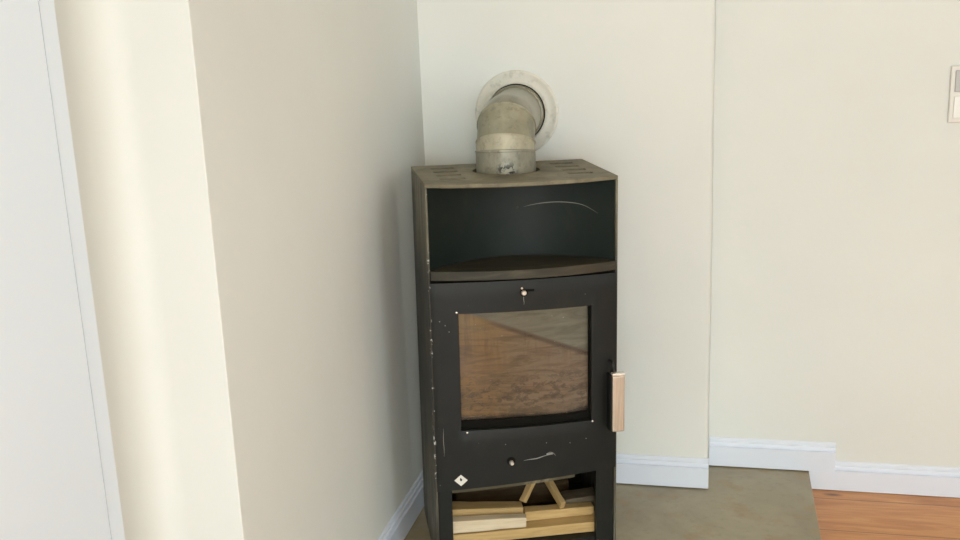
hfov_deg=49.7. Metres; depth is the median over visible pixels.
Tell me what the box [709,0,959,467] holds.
wall
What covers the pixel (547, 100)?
rosette
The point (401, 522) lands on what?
baseboard
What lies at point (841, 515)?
floor
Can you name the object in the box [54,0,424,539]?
wall
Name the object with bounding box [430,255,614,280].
shelf
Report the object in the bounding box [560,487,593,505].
stick
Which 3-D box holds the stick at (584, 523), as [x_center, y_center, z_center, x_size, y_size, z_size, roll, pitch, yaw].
[0.117,0.711,2.905,0.425,0.031,0.124,-3,13,-8]
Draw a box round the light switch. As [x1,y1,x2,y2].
[947,66,959,122]
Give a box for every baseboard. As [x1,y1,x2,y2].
[377,470,423,539]
[616,453,708,488]
[709,436,959,497]
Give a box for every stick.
[452,501,522,515]
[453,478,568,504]
[453,513,526,533]
[453,514,593,539]
[519,483,534,502]
[523,502,593,520]
[545,481,565,507]
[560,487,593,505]
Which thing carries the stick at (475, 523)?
on the stick at (584, 523)
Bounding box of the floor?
[812,489,959,539]
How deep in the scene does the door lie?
1.58 m
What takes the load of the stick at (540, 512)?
on the stick at (584, 523)
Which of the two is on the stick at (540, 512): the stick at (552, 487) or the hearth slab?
the stick at (552, 487)
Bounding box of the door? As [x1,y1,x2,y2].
[0,0,124,539]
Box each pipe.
[475,87,540,173]
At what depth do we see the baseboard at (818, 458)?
3.31 m
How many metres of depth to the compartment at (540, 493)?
3.02 m
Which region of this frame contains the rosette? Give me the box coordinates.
[475,70,558,150]
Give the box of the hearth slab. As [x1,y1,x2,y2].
[404,465,820,539]
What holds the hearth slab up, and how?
on the floor
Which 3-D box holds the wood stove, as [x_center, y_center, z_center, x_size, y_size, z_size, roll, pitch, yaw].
[0.100,0.252,2.874,0.505,1.054,0.409,-3,13,-8]
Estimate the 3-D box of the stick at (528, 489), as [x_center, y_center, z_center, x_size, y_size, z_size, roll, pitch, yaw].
[0.144,0.596,2.906,0.019,0.095,0.090,10,19,42]
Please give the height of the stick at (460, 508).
0.060 m
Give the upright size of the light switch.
0.162 m
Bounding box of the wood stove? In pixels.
[411,159,624,539]
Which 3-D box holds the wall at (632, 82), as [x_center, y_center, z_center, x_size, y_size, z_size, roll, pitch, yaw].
[0.219,-0.657,3.142,0.970,2.810,0.225,1,14,13]
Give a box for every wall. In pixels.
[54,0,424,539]
[417,0,715,457]
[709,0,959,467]
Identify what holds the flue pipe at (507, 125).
attached to the wood stove
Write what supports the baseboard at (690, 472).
attached to the wall at (632, 82)

